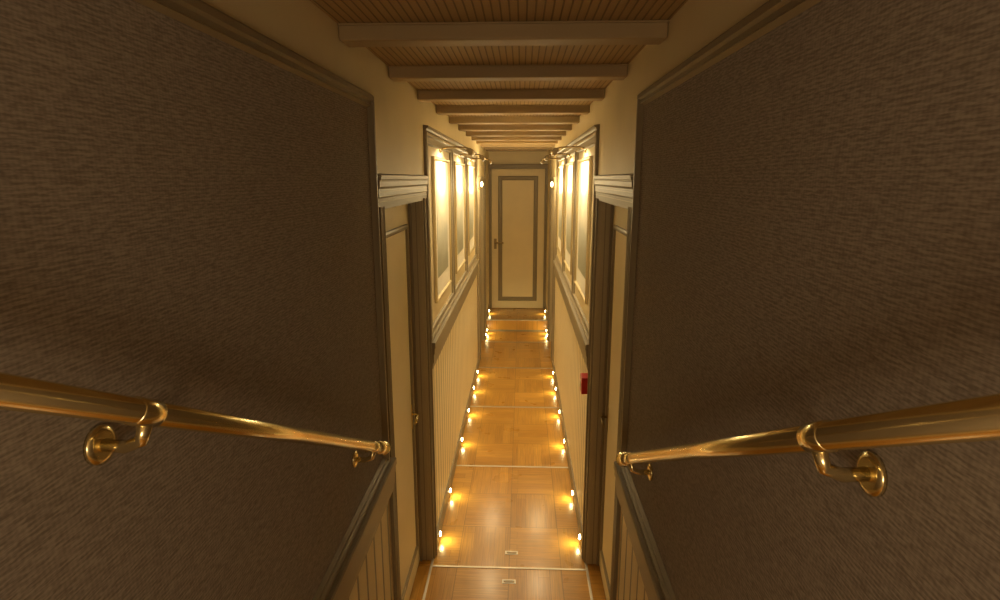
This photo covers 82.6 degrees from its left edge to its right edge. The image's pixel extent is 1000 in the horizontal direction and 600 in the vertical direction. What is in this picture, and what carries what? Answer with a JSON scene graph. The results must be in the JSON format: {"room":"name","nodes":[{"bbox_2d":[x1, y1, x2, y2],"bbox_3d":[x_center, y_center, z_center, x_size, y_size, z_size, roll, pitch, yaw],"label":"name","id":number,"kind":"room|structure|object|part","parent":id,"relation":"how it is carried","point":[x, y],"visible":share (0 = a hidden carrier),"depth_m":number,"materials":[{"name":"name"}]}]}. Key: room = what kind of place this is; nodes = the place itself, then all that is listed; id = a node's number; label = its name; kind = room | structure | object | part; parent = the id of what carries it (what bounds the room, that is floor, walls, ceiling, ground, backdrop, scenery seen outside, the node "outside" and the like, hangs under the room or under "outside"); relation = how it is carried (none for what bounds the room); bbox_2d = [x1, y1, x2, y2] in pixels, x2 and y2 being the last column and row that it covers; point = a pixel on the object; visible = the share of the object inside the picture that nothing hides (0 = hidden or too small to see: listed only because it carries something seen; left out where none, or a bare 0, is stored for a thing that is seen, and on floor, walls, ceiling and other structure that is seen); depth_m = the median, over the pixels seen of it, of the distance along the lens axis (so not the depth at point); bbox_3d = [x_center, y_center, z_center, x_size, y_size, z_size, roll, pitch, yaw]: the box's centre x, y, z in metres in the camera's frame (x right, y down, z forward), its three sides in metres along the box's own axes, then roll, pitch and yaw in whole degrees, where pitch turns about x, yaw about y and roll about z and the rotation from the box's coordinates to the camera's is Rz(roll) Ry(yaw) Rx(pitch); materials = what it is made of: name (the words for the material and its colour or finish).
{"room":"ship interior","nodes":[
{"label":"ship interior","id":0,"kind":"room"},
{"bbox_2d":[202,0,488,599],"bbox_3d":[-0.456,0.120,3.707,0.170,2.612,10.560,0,12,2],"label":"wall","id":1,"kind":"structure","parent":0,"point":[300,26],"depth_m":2.26,"materials":[{"name":"beige paint"}]},
{"bbox_2d":[0,372,389,466],"bbox_3d":[-0.425,0.229,0.995,0.088,0.883,1.585,0,12,2],"label":"handrail","id":2,"kind":"object","parent":1,"relation":"attached to","point":[17,393],"visible":1,"depth_m":0.66,"materials":[{"name":"gold metal"}]},
{"bbox_2d":[0,0,389,599],"bbox_3d":[-0.490,0.346,0.244,0.022,1.309,3.595,0,12,2],"label":"fabric panel","id":3,"kind":"object","parent":1,"relation":"attached to","point":[189,200],"visible":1,"depth_m":0.84,"materials":[{"name":"brown fabric"}]},
{"bbox_3d":[-0.490,0.346,0.244,0.022,1.309,3.595,0,12,2],"label":"moulding","id":4,"kind":"part","parent":3,"relation":"part of","materials":[{"name":"beige paint"}]},
{"bbox_2d":[326,457,396,599],"bbox_3d":[-0.484,1.054,0.392,0.035,0.135,3.688,0,12,2],"label":"trim","id":5,"kind":"structure","parent":1,"relation":"attached to","point":[341,589],"depth_m":1.75,"materials":[{"name":"beige paint"}]},
{"bbox_2d":[385,204,419,599],"bbox_3d":[-0.486,0.599,2.716,0.082,2.078,0.848,0,12,2],"label":"door","id":6,"kind":"structure","parent":1,"relation":"in","point":[396,218],"depth_m":2.84,"materials":[{"name":"beige paint"}]},
{"bbox_3d":[-0.455,0.632,3.015,0.042,0.140,0.115,0,12,2],"label":"handle","id":7,"kind":"part","parent":6,"relation":"part of","materials":[{"name":"gold metal"}]},
{"bbox_2d":[377,174,436,599],"bbox_3d":[-0.485,0.541,2.689,0.195,2.215,1.025,0,12,2],"label":"trim","id":8,"kind":"structure","parent":1,"relation":"attached to","point":[394,190],"depth_m":3.00,"materials":[{"name":"beige paint"}]},
{"bbox_2d":[422,558,433,599],"bbox_3d":[-0.416,1.646,2.810,0.014,0.004,1.230,0,12,2],"label":"trim","id":9,"kind":"structure","parent":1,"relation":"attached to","point":[432,561],"depth_m":3.17,"materials":[{"name":"beige"}]},
{"bbox_2d":[431,156,451,302],"bbox_3d":[-0.361,-0.465,3.599,0.018,0.840,0.700,0,12,2],"label":"framed picture","id":10,"kind":"object","parent":1,"relation":"attached to","point":[441,194],"visible":1,"depth_m":3.54,"materials":[{"name":"beige"}]},
{"bbox_2d":[436,189,447,277],"bbox_3d":[-0.363,-0.435,3.605,0.002,0.520,0.460,0,12,2],"label":"print","id":11,"kind":"object","parent":10,"relation":"attached to","point":[441,194],"depth_m":3.58},
{"bbox_2d":[423,130,476,340],"bbox_3d":[-0.322,-0.659,4.624,0.018,1.130,3.272,0,12,2],"label":"trim","id":12,"kind":"structure","parent":1,"relation":"attached to","point":[430,139],"depth_m":4.05,"materials":[{"name":"beige paint"}]},
{"bbox_2d":[423,125,477,153],"bbox_3d":[-0.317,-1.225,4.505,0.028,0.026,3.287,0,12,2],"label":"trim","id":13,"kind":"structure","parent":1,"relation":"attached to","point":[425,127],"depth_m":3.42,"materials":[{"name":"beige paint"}]},
{"bbox_2d":[432,260,478,367],"bbox_3d":[-0.313,-0.033,4.756,0.036,0.150,3.275,0,12,2],"label":"trim","id":14,"kind":"structure","parent":1,"relation":"attached to","point":[441,336],"depth_m":3.92,"materials":[{"name":"beige paint"}]},
{"bbox_2d":[439,146,474,155],"bbox_3d":[-0.265,-0.920,3.498,0.212,0.065,0.170,0,12,2],"label":"picture light","id":15,"kind":"object","parent":1,"relation":"attached to","point":[470,151],"visible":0.92,"depth_m":3.49,"materials":[{"name":"gold metal"}]},
{"bbox_3d":[-0.272,-0.932,3.495,0.184,0.025,0.012,0,12,2],"label":"arm","id":16,"kind":"part","parent":15,"relation":"part of","materials":[{"name":"gold metal"}]},
{"bbox_3d":[-0.180,-0.908,3.497,0.043,0.043,0.170,0,12,2],"label":"lamp shade","id":17,"kind":"part","parent":15,"relation":"part of","materials":[{"name":"gold metal"}]},
{"bbox_2d":[437,352,480,547],"bbox_3d":[-0.317,1.079,5.223,0.012,0.100,3.714,0,12,2],"label":"baseboard","id":18,"kind":"structure","parent":1,"relation":"attached to","point":[453,468],"depth_m":4.39,"materials":[{"name":"beige paint"}]},
{"bbox_2d":[453,161,465,273],"bbox_3d":[-0.321,-0.684,4.620,0.018,0.840,0.700,0,12,2],"label":"framed picture","id":19,"kind":"object","parent":1,"relation":"attached to","point":[459,168],"visible":0.99,"depth_m":4.58,"materials":[{"name":"beige"}]},
{"bbox_2d":[456,187,463,254],"bbox_3d":[-0.323,-0.654,4.626,0.002,0.520,0.460,0,12,2],"label":"print","id":20,"kind":"object","parent":19,"relation":"attached to","point":[459,190],"depth_m":4.62},
{"bbox_2d":[467,165,475,255],"bbox_3d":[-0.282,-0.900,5.631,0.018,0.840,0.700,0,12,2],"label":"framed picture","id":21,"kind":"object","parent":1,"relation":"attached to","point":[470,169],"visible":0.94,"depth_m":5.63,"materials":[{"name":"beige"}]},
{"bbox_2d":[469,185,473,239],"bbox_3d":[-0.284,-0.871,5.638,0.002,0.520,0.460,0,12,2],"label":"print","id":22,"kind":"object","parent":21,"relation":"attached to","point":[471,219],"depth_m":5.64},
{"bbox_2d":[458,153,485,160],"bbox_3d":[-0.225,-1.139,4.519,0.212,0.065,0.170,0,12,2],"label":"picture light","id":23,"kind":"object","parent":1,"relation":"attached to","point":[481,157],"visible":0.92,"depth_m":4.51,"materials":[{"name":"gold metal"}]},
{"bbox_2d":[470,158,491,163],"bbox_3d":[-0.186,-1.355,5.530,0.212,0.065,0.170,0,12,2],"label":"picture light","id":24,"kind":"object","parent":1,"relation":"attached to","point":[488,160],"visible":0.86,"depth_m":5.51,"materials":[{"name":"gold metal"}]},
{"bbox_2d":[477,156,485,358],"bbox_3d":[-0.229,-0.599,7.208,0.014,2.330,1.480,0,12,2],"label":"trim","id":25,"kind":"structure","parent":1,"relation":"attached to","point":[477,156],"depth_m":6.64,"materials":[{"name":"beige paint"}]},
{"bbox_2d":[478,177,485,352],"bbox_3d":[-0.308,-0.439,7.261,0.195,2.215,0.925,0,12,2],"label":"trim","id":26,"kind":"structure","parent":1,"relation":"attached to","point":[481,193],"depth_m":7.54,"materials":[{"name":"beige paint"}]},
{"bbox_2d":[486,303,489,318],"bbox_3d":[-0.181,0.158,8.710,0.012,0.100,0.780,0,12,2],"label":"baseboard","id":27,"kind":"structure","parent":1,"relation":"attached to","point":[487,312],"depth_m":8.55,"materials":[{"name":"beige paint"}]},
{"bbox_2d":[310,0,687,116],"bbox_3d":[0.077,-1.183,3.408,1.237,0.060,10.760,0,12,2],"label":"ceiling","id":28,"kind":"structure","parent":0,"point":[340,11],"depth_m":1.52,"materials":[{"name":"beige wood"}]},
{"bbox_2d":[337,20,668,46],"bbox_3d":[0.006,-0.738,1.581,0.895,0.044,0.096,0,12,2],"label":"ceiling beam","id":29,"kind":"structure","parent":28,"relation":"attached to","point":[603,32],"depth_m":1.54,"materials":[{"name":"beige paint"}]},
{"bbox_2d":[388,64,627,81],"bbox_3d":[0.028,-0.864,2.168,0.895,0.044,0.096,0,12,2],"label":"ceiling beam","id":30,"kind":"structure","parent":28,"relation":"attached to","point":[554,72],"depth_m":2.13,"materials":[{"name":"beige paint"}]},
{"bbox_2d":[417,89,604,101],"bbox_3d":[0.051,-0.989,2.754,0.895,0.044,0.096,0,12,2],"label":"ceiling beam","id":31,"kind":"structure","parent":28,"relation":"attached to","point":[489,94],"depth_m":2.72,"materials":[{"name":"beige paint"}]},
{"bbox_2d":[436,105,589,114],"bbox_3d":[0.074,-1.115,3.340,0.895,0.044,0.096,0,12,2],"label":"ceiling beam","id":32,"kind":"structure","parent":28,"relation":"attached to","point":[442,109],"depth_m":3.30,"materials":[{"name":"beige paint"}]},
{"bbox_2d":[449,116,579,123],"bbox_3d":[0.096,-1.241,3.926,0.895,0.044,0.096,0,12,2],"label":"ceiling beam","id":33,"kind":"structure","parent":28,"relation":"attached to","point":[452,119],"depth_m":3.89,"materials":[{"name":"beige paint"}]},
{"bbox_2d":[458,124,571,130],"bbox_3d":[0.119,-1.366,4.513,0.895,0.044,0.096,0,12,2],"label":"ceiling beam","id":34,"kind":"structure","parent":28,"relation":"attached to","point":[461,127],"depth_m":4.47,"materials":[{"name":"beige paint"}]},
{"bbox_2d":[466,131,565,135],"bbox_3d":[0.142,-1.492,5.099,0.895,0.044,0.096,0,12,2],"label":"ceiling beam","id":35,"kind":"structure","parent":28,"relation":"attached to","point":[468,133],"depth_m":5.06,"materials":[{"name":"beige paint"}]},
{"bbox_2d":[471,136,561,140],"bbox_3d":[0.164,-1.618,5.685,0.895,0.044,0.096,0,12,2],"label":"ceiling beam","id":36,"kind":"structure","parent":28,"relation":"attached to","point":[473,138],"depth_m":5.65,"materials":[{"name":"beige paint"}]},
{"bbox_2d":[476,141,557,143],"bbox_3d":[0.187,-1.743,6.271,0.895,0.044,0.096,0,12,2],"label":"ceiling beam","id":37,"kind":"structure","parent":28,"relation":"attached to","point":[477,142],"depth_m":6.23,"materials":[{"name":"beige paint"}]},
{"bbox_2d":[480,144,554,146],"bbox_3d":[0.210,-1.869,6.858,0.895,0.044,0.096,0,12,2],"label":"ceiling beam","id":38,"kind":"structure","parent":28,"relation":"attached to","point":[481,145],"depth_m":6.82,"materials":[{"name":"beige paint"}]},
{"bbox_2d":[483,147,551,148],"bbox_3d":[0.232,-1.995,7.444,0.895,0.044,0.096,0,12,2],"label":"ceiling beam","id":39,"kind":"structure","parent":28,"relation":"attached to","point":[483,147],"depth_m":7.41,"materials":[{"name":"beige paint"}]},
{"bbox_2d":[486,149,549,151],"bbox_3d":[0.255,-2.120,8.030,0.895,0.044,0.096,0,12,2],"label":"ceiling beam","id":40,"kind":"structure","parent":28,"relation":"attached to","point":[487,150],"depth_m":7.99,"materials":[{"name":"beige paint"}]},
{"bbox_2d":[409,308,605,599],"bbox_3d":[0.143,1.000,5.664,1.237,0.270,7.160,0,12,2],"label":"floor","id":41,"kind":"structure","parent":0,"point":[491,512],"depth_m":4.04,"materials":[{"name":"brown wood"}]},
{"bbox_2d":[432,565,585,570],"bbox_3d":[0.051,1.545,3.282,0.893,0.003,0.014,0,12,2],"label":"trim","id":42,"kind":"structure","parent":41,"relation":"on","point":[433,565],"depth_m":3.28,"materials":[{"name":"silver"}]},
{"bbox_2d":[502,579,515,583],"bbox_3d":[0.050,1.567,3.169,0.076,0.007,0.032,0,12,2],"label":"floor hatch handle","id":43,"kind":"object","parent":41,"relation":"on","point":[507,581],"visible":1,"depth_m":3.16,"materials":[{"name":"silver"}]},
{"bbox_2d":[505,551,517,554],"bbox_3d":[0.069,1.515,3.413,0.076,0.007,0.032,0,12,2],"label":"floor hatch handle","id":44,"kind":"object","parent":41,"relation":"on","point":[506,552],"visible":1,"depth_m":3.40,"materials":[{"name":"silver"}]},
{"bbox_2d":[456,465,567,467],"bbox_3d":[0.095,1.298,4.435,0.893,0.003,0.018,0,12,2],"label":"trim","id":45,"kind":"structure","parent":41,"relation":"on","point":[456,465],"depth_m":4.43,"materials":[{"name":"silver"}]},
{"bbox_2d":[470,406,558,407],"bbox_3d":[0.140,1.050,5.588,0.893,0.003,0.024,0,12,2],"label":"trim","id":46,"kind":"structure","parent":41,"relation":"on","point":[470,406],"depth_m":5.59,"materials":[{"name":"silver"}]},
{"bbox_2d":[479,367,552,368],"bbox_3d":[0.184,0.803,6.741,0.893,0.003,0.030,0,12,2],"label":"trim","id":47,"kind":"structure","parent":41,"relation":"on","point":[479,367],"depth_m":6.75,"materials":[{"name":"silver"}]},
{"bbox_2d":[486,319,546,320],"bbox_3d":[0.247,0.294,8.330,0.897,0.013,0.037,0,12,2],"label":"trim","id":48,"kind":"structure","parent":41,"relation":"on","point":[486,319],"depth_m":8.33,"materials":[{"name":"silver"}]},
{"bbox_2d":[487,329,545,331],"bbox_3d":[0.246,0.449,8.349,0.897,0.022,0.014,0,12,2],"label":"trim","id":49,"kind":"structure","parent":41,"relation":"on","point":[488,329],"depth_m":8.34,"materials":[{"name":"silver paint"}]},
{"bbox_2d":[484,341,548,342],"bbox_3d":[0.225,0.576,7.801,0.893,0.003,0.036,0,12,2],"label":"trim","id":50,"kind":"structure","parent":41,"relation":"on","point":[484,341],"depth_m":7.78,"materials":[{"name":"silver"}]},
{"bbox_2d":[489,151,547,269],"bbox_3d":[0.278,-0.993,8.895,1.237,2.612,0.100,0,12,2],"label":"wall","id":51,"kind":"structure","parent":0,"point":[509,157],"depth_m":8.60,"materials":[{"name":"beige paint"}]},
{"bbox_2d":[492,169,544,307],"bbox_3d":[0.274,-0.921,8.809,0.807,2.152,0.095,0,12,2],"label":"door","id":52,"kind":"structure","parent":51,"relation":"in","point":[518,195],"depth_m":8.82,"materials":[{"name":"beige paint"}]},
{"bbox_3d":[-0.019,-0.868,8.818,0.150,0.160,0.067,0,12,2],"label":"handle","id":53,"kind":"part","parent":52,"relation":"part of","materials":[{"name":"gold metal"}]},
{"bbox_3d":[0.275,-0.933,8.818,0.607,1.932,0.016,0,12,2],"label":"panel moulding","id":54,"kind":"part","parent":52,"relation":"part of","materials":[{"name":"beige paint"}]},
{"bbox_2d":[489,164,547,308],"bbox_3d":[0.275,-0.958,8.823,0.895,2.235,0.054,0,12,2],"label":"trim","id":55,"kind":"structure","parent":51,"relation":"attached to","point":[491,166],"depth_m":8.73,"materials":[{"name":"beige paint"}]},
{"bbox_2d":[546,0,768,599],"bbox_3d":[0.610,0.128,3.668,0.170,2.612,10.560,0,12,2],"label":"wall","id":56,"kind":"structure","parent":0,"point":[697,23],"depth_m":2.23,"materials":[{"name":"beige paint"}]},
{"bbox_2d":[547,177,555,353],"bbox_3d":[0.733,-0.431,7.223,0.195,2.215,0.925,0,12,2],"label":"trim","id":57,"kind":"structure","parent":56,"relation":"attached to","point":[553,179],"depth_m":7.49,"materials":[{"name":"beige paint"}]},
{"bbox_2d":[540,158,562,163],"bbox_3d":[0.498,-1.350,5.505,0.212,0.065,0.170,0,12,2],"label":"picture light","id":58,"kind":"object","parent":56,"relation":"attached to","point":[542,161],"visible":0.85,"depth_m":5.49,"materials":[{"name":"gold metal"}]},
{"bbox_2d":[547,156,556,359],"bbox_3d":[0.653,-0.592,7.176,0.014,2.330,1.480,0,12,2],"label":"trim","id":59,"kind":"structure","parent":56,"relation":"attached to","point":[556,156],"depth_m":6.61,"materials":[{"name":"beige paint"}]},
{"bbox_2d":[544,153,571,160],"bbox_3d":[0.459,-1.133,4.493,0.212,0.065,0.170,0,12,2],"label":"picture light","id":60,"kind":"object","parent":56,"relation":"attached to","point":[546,157],"visible":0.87,"depth_m":4.48,"materials":[{"name":"gold metal"}]},
{"bbox_2d":[557,165,563,255],"bbox_3d":[0.594,-0.893,5.599,0.018,0.840,0.700,0,12,2],"label":"framed picture","id":61,"kind":"object","parent":56,"relation":"attached to","point":[560,200],"visible":0.86,"depth_m":5.61,"materials":[{"name":"beige"}]},
{"bbox_2d":[558,185,561,239],"bbox_3d":[0.597,-0.864,5.605,0.002,0.520,0.460,0,12,2],"label":"print","id":62,"kind":"object","parent":61,"relation":"attached to","point":[560,186],"depth_m":5.61},
{"bbox_2d":[551,354,582,548],"bbox_3d":[0.568,1.086,5.190,0.012,0.100,3.714,0,12,2],"label":"baseboard","id":63,"kind":"structure","parent":56,"relation":"attached to","point":[575,498],"depth_m":4.34,"materials":[{"name":"beige paint"}]},
{"bbox_2d":[551,146,586,155],"bbox_3d":[0.420,-0.914,3.472,0.212,0.065,0.170,0,12,2],"label":"picture light","id":64,"kind":"object","parent":56,"relation":"attached to","point":[554,151],"visible":0.9,"depth_m":3.46,"materials":[{"name":"gold metal"}]},
{"bbox_3d":[0.335,-0.904,3.478,0.043,0.043,0.170,0,12,2],"label":"lamp shade","id":65,"kind":"part","parent":64,"relation":"part of","materials":[{"name":"gold metal"}]},
{"bbox_3d":[0.427,-0.926,3.469,0.184,0.025,0.012,0,12,2],"label":"arm","id":66,"kind":"part","parent":64,"relation":"part of","materials":[{"name":"gold metal"}]},
{"bbox_2d":[564,161,574,274],"bbox_3d":[0.555,-0.677,4.587,0.018,0.840,0.700,0,12,2],"label":"framed picture","id":67,"kind":"object","parent":56,"relation":"attached to","point":[570,167],"visible":0.93,"depth_m":4.59,"materials":[{"name":"beige"}]},
{"bbox_2d":[566,187,571,253],"bbox_3d":[0.557,-0.647,4.594,0.002,0.520,0.460,0,12,2],"label":"print","id":68,"kind":"object","parent":67,"relation":"attached to","point":[569,189],"depth_m":4.61},
{"bbox_2d":[553,260,588,369],"bbox_3d":[0.547,-0.026,4.725,0.036,0.150,3.275,0,12,2],"label":"trim","id":69,"kind":"structure","parent":56,"relation":"attached to","point":[582,340],"depth_m":3.86,"materials":[{"name":"beige paint"}]},
{"bbox_2d":[555,129,599,341],"bbox_3d":[0.556,-0.652,4.592,0.018,1.130,3.272,0,12,2],"label":"trim","id":70,"kind":"structure","parent":56,"relation":"attached to","point":[592,139],"depth_m":4.02,"materials":[{"name":"beige paint"}]},
{"bbox_2d":[557,124,599,152],"bbox_3d":[0.551,-1.218,4.473,0.028,0.026,3.287,0,12,2],"label":"trim","id":71,"kind":"structure","parent":56,"relation":"attached to","point":[593,128],"depth_m":3.45,"materials":[{"name":"beige paint"}]},
{"bbox_2d":[574,156,592,304],"bbox_3d":[0.516,-0.458,3.566,0.018,0.840,0.700,0,12,2],"label":"framed picture","id":72,"kind":"object","parent":56,"relation":"attached to","point":[584,165],"visible":1,"depth_m":3.51,"materials":[{"name":"beige"}]},
{"bbox_2d":[578,189,587,277],"bbox_3d":[0.518,-0.428,3.573,0.002,0.520,0.460,0,12,2],"label":"print","id":73,"kind":"object","parent":72,"relation":"attached to","point":[583,202],"depth_m":3.55},
{"bbox_2d":[580,373,587,393],"bbox_3d":[0.483,0.478,3.256,0.048,0.100,0.090,0,12,2],"label":"fire alarm","id":74,"kind":"object","parent":56,"relation":"attached to","point":[583,376],"visible":0.85,"depth_m":3.22,"materials":[{"name":"red plastic"}]},
{"bbox_2d":[584,562,592,599],"bbox_3d":[0.480,1.653,2.777,0.014,0.004,1.230,0,12,2],"label":"trim","id":75,"kind":"structure","parent":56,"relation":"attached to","point":[586,566],"depth_m":3.17,"materials":[{"name":"beige"}]},
{"bbox_2d":[582,174,633,599],"bbox_3d":[0.556,0.549,2.650,0.195,2.215,1.025,0,12,2],"label":"door frame","id":76,"kind":"structure","parent":56,"relation":"attached to","point":[614,189],"depth_m":3.00,"materials":[{"name":"beige paint"}]},
{"bbox_2d":[599,205,627,599],"bbox_3d":[0.558,0.607,2.678,0.082,2.078,0.848,0,12,2],"label":"door","id":77,"kind":"structure","parent":56,"relation":"in","point":[620,216],"depth_m":2.86,"materials":[{"name":"beige paint"}]},
{"bbox_3d":[0.549,0.640,2.978,0.042,0.140,0.115,0,12,2],"label":"handle","id":78,"kind":"part","parent":77,"relation":"part of","materials":[{"name":"gold metal"}]},
{"bbox_2d":[614,461,664,599],"bbox_3d":[0.378,1.061,0.360,0.035,0.135,3.688,0,12,2],"label":"trim","id":79,"kind":"structure","parent":56,"relation":"attached to","point":[647,571],"depth_m":1.74,"materials":[{"name":"beige paint"}]},
{"bbox_2d":[616,393,999,496],"bbox_3d":[0.376,0.246,0.939,0.088,0.888,1.582,0,12,2],"label":"handrail","id":80,"kind":"object","parent":56,"relation":"attached to","point":[975,419],"visible":1,"depth_m":0.57,"materials":[{"name":"gold metal"}]},
{"bbox_3d":[0.354,0.240,0.921,0.030,0.870,1.548,0,12,2],"label":"rail","id":81,"kind":"part","parent":80,"relation":"part of","materials":[{"name":"gold metal"}]},
{"bbox_2d":[620,0,999,599],"bbox_3d":[0.384,0.353,0.212,0.022,1.309,3.595,0,12,2],"label":"fabric panel","id":82,"kind":"object","parent":56,"relation":"attached to","point":[815,220],"visible":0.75,"depth_m":0.73,"materials":[{"name":"brown fabric"}]},
{"bbox_3d":[0.384,0.353,0.212,0.022,1.309,3.595,0,12,2],"label":"moulding","id":83,"kind":"part","parent":82,"relation":"part of","materials":[{"name":"beige paint"}]}
]}

